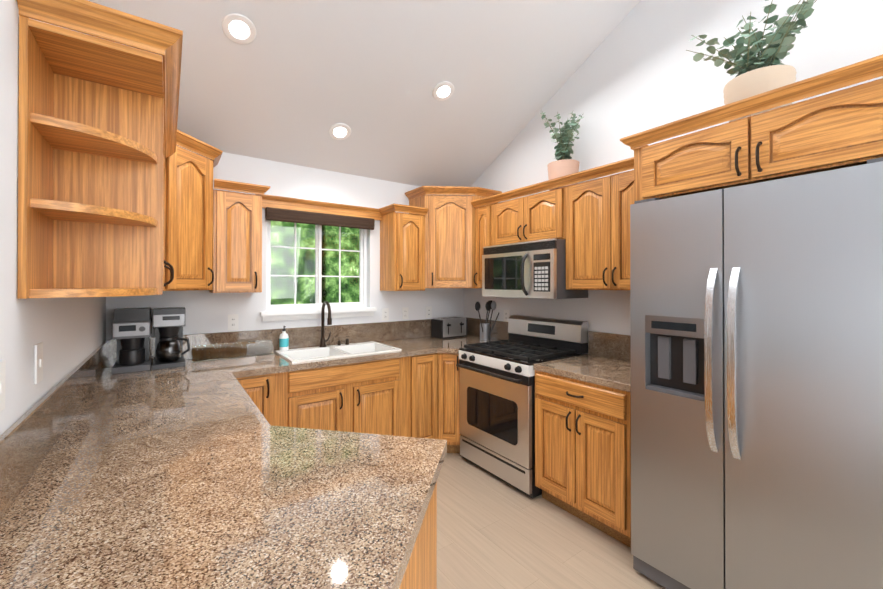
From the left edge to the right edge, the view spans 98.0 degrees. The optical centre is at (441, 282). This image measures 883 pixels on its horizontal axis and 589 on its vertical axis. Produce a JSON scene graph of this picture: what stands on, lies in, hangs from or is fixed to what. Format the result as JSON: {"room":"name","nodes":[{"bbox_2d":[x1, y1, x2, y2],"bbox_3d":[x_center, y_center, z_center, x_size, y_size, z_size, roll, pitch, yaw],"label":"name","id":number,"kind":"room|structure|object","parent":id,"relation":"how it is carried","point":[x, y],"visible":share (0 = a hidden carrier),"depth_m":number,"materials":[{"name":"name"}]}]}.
{"room":"kitchen","nodes":[
{"label":"kitchen","id":0,"kind":"room"},
{"bbox_2d":[0,0,105,434],"bbox_3d":[-0.576,-1.464,0.136,0.150,5.803,5.910,0,0,-36],"label":"wall","id":1,"kind":"structure","parent":0,"point":[70,333],"depth_m":1.00,"materials":[{"name":"white paint"}]},
{"bbox_2d":[0,360,5,411],"bbox_3d":[-1.019,0.242,0.885,0.009,0.116,0.070,0,0,-36],"label":"electrical outlet","id":2,"kind":"object","parent":1,"relation":"attached to","point":[2,381],"visible":0.98,"depth_m":0.90,"materials":[{"name":"white plastic"}]},
{"bbox_2d":[34,342,42,383],"bbox_3d":[-1.217,0.244,1.161,0.009,0.116,0.070,0,0,-36],"label":"light switch","id":3,"kind":"object","parent":1,"relation":"attached to","point":[38,362],"visible":0.98,"depth_m":1.15,"materials":[{"name":"white plastic"}]},
{"bbox_2d":[37,56,168,297],"bbox_3d":[-1.304,-0.324,1.541,0.305,0.740,0.551,0,0,-36],"label":"upper cabinet","id":4,"kind":"object","parent":1,"relation":"attached to","point":[119,194],"depth_m":1.29,"materials":[{"name":"brown wood"}]},
{"bbox_2d":[106,145,463,339],"bbox_3d":[-0.996,-1.446,3.374,2.930,5.803,0.150,0,0,-36],"label":"wall","id":5,"kind":"structure","parent":0,"point":[206,311],"depth_m":3.13,"materials":[{"name":"white paint"}]},
{"bbox_2d":[169,124,220,291],"bbox_3d":[-1.749,-0.413,2.390,0.563,0.928,0.563,0,0,-36],"label":"upper cabinet","id":6,"kind":"object","parent":5,"relation":"attached to","point":[194,205],"depth_m":2.37,"materials":[{"name":"brown wood"}]},
{"bbox_2d":[228,314,237,329],"bbox_3d":[-1.556,0.298,2.867,0.070,0.116,0.008,0,0,-36],"label":"electrical outlet","id":7,"kind":"object","parent":5,"relation":"attached to","point":[232,321],"visible":1,"depth_m":2.87,"materials":[{"name":"white plastic"}]},
{"bbox_2d":[211,188,264,292],"bbox_3d":[-1.474,-0.273,2.747,0.298,0.690,0.305,0,0,-36],"label":"upper cabinet","id":8,"kind":"object","parent":5,"relation":"attached to","point":[241,213],"depth_m":2.64,"materials":[{"name":"brown wood"}]},
{"bbox_2d":[260,220,376,320],"bbox_3d":[-1.038,-0.135,3.297,0.970,0.880,0.185,0,0,-36],"label":"window unit","id":9,"kind":"structure","parent":5,"relation":"in","point":[280,312],"depth_m":3.33,"materials":[{"name":"white plastic"}]},
{"bbox_2d":[265,207,374,229],"bbox_3d":[-0.991,-0.529,3.241,0.910,0.099,0.048,0,0,-36],"label":"blind","id":10,"kind":"object","parent":9,"relation":"attached to","point":[282,214],"depth_m":3.20,"materials":[{"name":"brown wood"}]},
{"bbox_2d":[382,308,388,320],"bbox_3d":[-0.527,0.302,3.602,0.070,0.116,0.008,0,0,-36],"label":"electrical outlet","id":11,"kind":"object","parent":5,"relation":"attached to","point":[385,314],"visible":1,"depth_m":3.60,"materials":[{"name":"white plastic"}]},
{"bbox_2d":[377,208,416,290],"bbox_3d":[-0.358,-0.268,3.544,0.315,0.690,0.305,0,0,-36],"label":"upper cabinet","id":12,"kind":"object","parent":5,"relation":"attached to","point":[398,231],"depth_m":3.41,"materials":[{"name":"brown wood"}]},
{"bbox_2d":[402,307,407,319],"bbox_3d":[-0.352,0.303,3.727,0.070,0.116,0.008,0,0,-36],"label":"electrical outlet","id":13,"kind":"object","parent":5,"relation":"attached to","point":[404,312],"visible":1,"depth_m":3.72,"materials":[{"name":"white plastic"}]},
{"bbox_2d":[426,306,431,317],"bbox_3d":[-0.128,0.304,3.887,0.070,0.116,0.008,0,0,-36],"label":"electrical outlet","id":14,"kind":"object","parent":5,"relation":"attached to","point":[429,312],"visible":1,"depth_m":3.89,"materials":[{"name":"white plastic"}]},
{"bbox_2d":[401,186,500,290],"bbox_3d":[0.086,-0.406,3.719,0.756,0.928,0.533,0,0,-36],"label":"upper cabinet","id":15,"kind":"object","parent":5,"relation":"attached to","point":[444,216],"depth_m":3.53,"materials":[{"name":"brown wood"}]},
{"bbox_2d":[87,0,639,186],"bbox_3d":[0.678,-2.426,1.036,3.230,3.057,5.910,0,0,-36],"label":"ceiling","id":16,"kind":"structure","parent":0,"point":[293,81],"depth_m":2.62,"materials":[{"name":"white paint"}]},
{"bbox_2d":[222,13,255,43],"bbox_3d":[-1.115,-1.396,2.117,0.170,0.082,0.152,0,0,-36],"label":"recessed light","id":17,"kind":"object","parent":16,"relation":"in","point":[239,28],"visible":1,"depth_m":2.11,"materials":[{"name":"white"}]},
{"bbox_2d":[329,123,350,139],"bbox_3d":[-0.778,-1.154,2.944,0.170,0.082,0.152,0,0,-36],"label":"recessed light","id":18,"kind":"object","parent":16,"relation":"in","point":[339,131],"visible":1,"depth_m":2.94,"materials":[{"name":"white"}]},
{"bbox_2d":[433,81,453,100],"bbox_3d":[0.015,-1.420,2.854,0.170,0.082,0.152,0,0,-36],"label":"recessed light","id":19,"kind":"object","parent":16,"relation":"in","point":[443,90],"visible":1,"depth_m":2.85,"materials":[{"name":"white"}]},
{"bbox_2d":[437,453,665,588],"bbox_3d":[0.678,1.493,1.014,3.230,0.100,5.910,0,0,-36],"label":"floor","id":20,"kind":"structure","parent":0,"point":[493,532],"depth_m":2.13,"materials":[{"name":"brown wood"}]},
{"bbox_2d":[92,301,511,380],"bbox_3d":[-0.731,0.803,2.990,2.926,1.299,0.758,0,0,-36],"label":"backsplash","id":21,"kind":"structure","parent":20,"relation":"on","point":[411,342],"depth_m":3.23,"materials":[{"name":"brown stone"}]},
{"bbox_2d":[112,307,151,373],"bbox_3d":[-1.928,0.352,2.398,0.180,0.375,0.240,0,0,-36],"label":"coffee maker","id":22,"kind":"object","parent":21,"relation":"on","point":[131,330],"visible":1,"depth_m":2.33,"materials":[{"name":"grey plastic"}]},
{"bbox_2d":[152,307,189,369],"bbox_3d":[-1.768,0.355,2.515,0.197,0.370,0.245,0,0,-36],"label":"drip coffee maker","id":23,"kind":"object","parent":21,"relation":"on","point":[168,323],"visible":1,"depth_m":2.44,"materials":[{"name":"black plastic"}]},
{"bbox_2d":[192,340,274,361],"bbox_3d":[-1.512,0.495,2.809,0.525,0.094,0.105,0,0,-36],"label":"glass cutting board","id":24,"kind":"object","parent":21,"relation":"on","point":[224,350],"visible":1,"depth_m":2.79,"materials":[{"name":"clear"}]},
{"bbox_2d":[279,326,288,350],"bbox_3d":[-1.227,0.434,2.990,0.069,0.192,0.070,0,0,-36],"label":"soap bottle","id":25,"kind":"object","parent":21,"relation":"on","point":[283,341],"visible":1,"depth_m":2.96,"materials":[{"name":"white plastic"}]},
{"bbox_2d":[319,301,348,346],"bbox_3d":[-0.854,0.342,3.162,0.255,0.382,0.205,0,0,-36],"label":"faucet","id":26,"kind":"object","parent":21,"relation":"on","point":[329,320],"depth_m":3.15,"materials":[{"name":"brown metal"}]},
{"bbox_2d":[275,341,400,362],"bbox_3d":[-0.809,0.631,3.023,0.840,0.198,0.510,0,0,-36],"label":"sink","id":27,"kind":"object","parent":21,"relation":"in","point":[322,352],"depth_m":3.07,"materials":[{"name":"white ceramic"}]},
{"bbox_2d":[431,317,467,338],"bbox_3d":[0.085,0.452,3.854,0.320,0.192,0.197,0,0,-36],"label":"toaster","id":28,"kind":"object","parent":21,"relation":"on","point":[447,327],"visible":1,"depth_m":3.78,"materials":[{"name":"silver metal"}]},
{"bbox_2d":[475,300,498,339],"bbox_3d":[0.447,0.362,3.668,0.364,0.368,0.153,0,0,-36],"label":"utensil holder","id":29,"kind":"object","parent":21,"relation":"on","point":[485,332],"visible":0.81,"depth_m":3.63,"materials":[{"name":"silver metal"}]},
{"bbox_2d":[0,337,630,588],"bbox_3d":[-0.683,0.902,1.360,1.110,1.083,2.190,0,0,-36],"label":"base cabinet","id":30,"kind":"object","parent":20,"relation":"on","point":[313,457],"depth_m":1.12,"materials":[{"name":"brown stone"}]},
{"bbox_2d":[456,315,587,498],"bbox_3d":[0.603,0.876,3.011,0.720,1.155,0.752,0,0,-36],"label":"range","id":31,"kind":"object","parent":20,"relation":"on","point":[497,409],"visible":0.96,"depth_m":2.85,"materials":[{"name":"silver metal"}]},
{"bbox_2d":[556,373,587,424],"bbox_3d":[1.041,1.015,2.444,0.675,0.869,0.150,0,0,-36],"label":"base cabinet","id":32,"kind":"object","parent":20,"relation":"on","point":[571,393],"depth_m":2.29,"materials":[{"name":"brown wood"}]},
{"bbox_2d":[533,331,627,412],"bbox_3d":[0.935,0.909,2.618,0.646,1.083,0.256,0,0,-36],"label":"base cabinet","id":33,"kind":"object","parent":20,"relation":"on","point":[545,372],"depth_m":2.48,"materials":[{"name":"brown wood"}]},
{"bbox_2d":[580,337,630,436],"bbox_3d":[1.170,0.907,2.291,0.644,1.083,0.250,0,0,-36],"label":"base cabinet","id":34,"kind":"object","parent":20,"relation":"on","point":[606,367],"depth_m":2.19,"materials":[{"name":"brown wood"}]},
{"bbox_2d":[630,157,882,588],"bbox_3d":[1.465,0.523,1.720,0.780,1.848,0.907,0,0,-36],"label":"fridge","id":35,"kind":"object","parent":20,"relation":"on","point":[756,315],"visible":1,"depth_m":1.48,"materials":[{"name":"grey metal"}]},
{"bbox_2d":[464,0,882,354],"bbox_3d":[1.931,-1.454,1.926,0.150,5.803,5.910,0,0,-36],"label":"wall","id":36,"kind":"structure","parent":0,"point":[639,69],"depth_m":2.60,"materials":[{"name":"white paint"}]},
{"bbox_2d":[473,204,488,287],"bbox_3d":[0.492,-0.313,3.542,0.305,0.740,0.223,0,0,-36],"label":"upper cabinet","id":37,"kind":"object","parent":36,"relation":"attached to","point":[481,213],"depth_m":3.50,"materials":[{"name":"brown wood"}]},
{"bbox_2d":[504,310,508,321],"bbox_3d":[0.614,0.317,3.623,0.008,0.116,0.070,0,0,-36],"label":"electrical outlet","id":38,"kind":"object","parent":36,"relation":"attached to","point":[506,315],"visible":0.96,"depth_m":3.62,"materials":[{"name":"white plastic"}]},
{"bbox_2d":[489,184,564,245],"bbox_3d":[0.778,-0.498,3.143,0.305,0.375,0.760,0,0,-36],"label":"upper cabinet","id":39,"kind":"object","parent":36,"relation":"attached to","point":[539,216],"depth_m":3.01,"materials":[{"name":"brown wood"}]},
{"bbox_2d":[482,238,587,298],"bbox_3d":[0.707,-0.093,3.090,0.469,0.425,0.752,0,0,-36],"label":"microwave","id":40,"kind":"object","parent":39,"relation":"attached to","point":[533,269],"visible":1,"depth_m":2.87,"materials":[{"name":"grey metal"}]},
{"bbox_2d":[540,112,583,189],"bbox_3d":[0.924,-0.980,2.869,0.396,0.585,0.388,0,0,-36],"label":"plant","id":41,"kind":"object","parent":39,"relation":"on","point":[564,164],"visible":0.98,"depth_m":2.83,"materials":[{"name":"green plant"}]},
{"bbox_2d":[565,168,630,289],"bbox_3d":[1.207,-0.319,2.542,0.305,0.740,0.715,0,0,-36],"label":"upper cabinet","id":42,"kind":"object","parent":36,"relation":"attached to","point":[597,211],"depth_m":2.53,"materials":[{"name":"brown wood"}]},
{"bbox_2d":[629,116,724,203],"bbox_3d":[1.402,-0.536,1.910,0.718,0.263,0.538,0,0,-36],"label":"upper cabinet","id":43,"kind":"object","parent":36,"relation":"attached to","point":[692,163],"depth_m":1.75,"materials":[{"name":"brown wood"}]},
{"bbox_2d":[686,0,816,121],"bbox_3d":[1.459,-0.973,1.758,0.475,0.607,0.553,0,0,-36],"label":"plant","id":44,"kind":"object","parent":43,"relation":"on","point":[765,70],"visible":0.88,"depth_m":1.68,"materials":[{"name":"green plant"}]},
{"bbox_2d":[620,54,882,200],"bbox_3d":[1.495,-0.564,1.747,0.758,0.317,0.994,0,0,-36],"label":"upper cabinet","id":45,"kind":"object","parent":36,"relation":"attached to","point":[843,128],"depth_m":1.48,"materials":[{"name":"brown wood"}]},
{"bbox_2d":[725,68,882,187],"bbox_3d":[1.644,-0.538,1.572,0.718,0.263,0.537,0,0,-36],"label":"upper cabinet","id":46,"kind":"object","parent":36,"relation":"attached to","point":[843,128],"depth_m":1.40,"materials":[{"name":"brown wood"}]},
{"label":"outside","id":47,"kind":"structure","parent":0,"visible":0},
{"bbox_2d":[271,221,358,304],"bbox_3d":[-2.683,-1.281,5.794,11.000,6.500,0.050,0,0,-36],"label":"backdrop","id":48,"kind":"structure","parent":47,"point":[288,297],"depth_m":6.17,"materials":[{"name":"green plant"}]}
]}

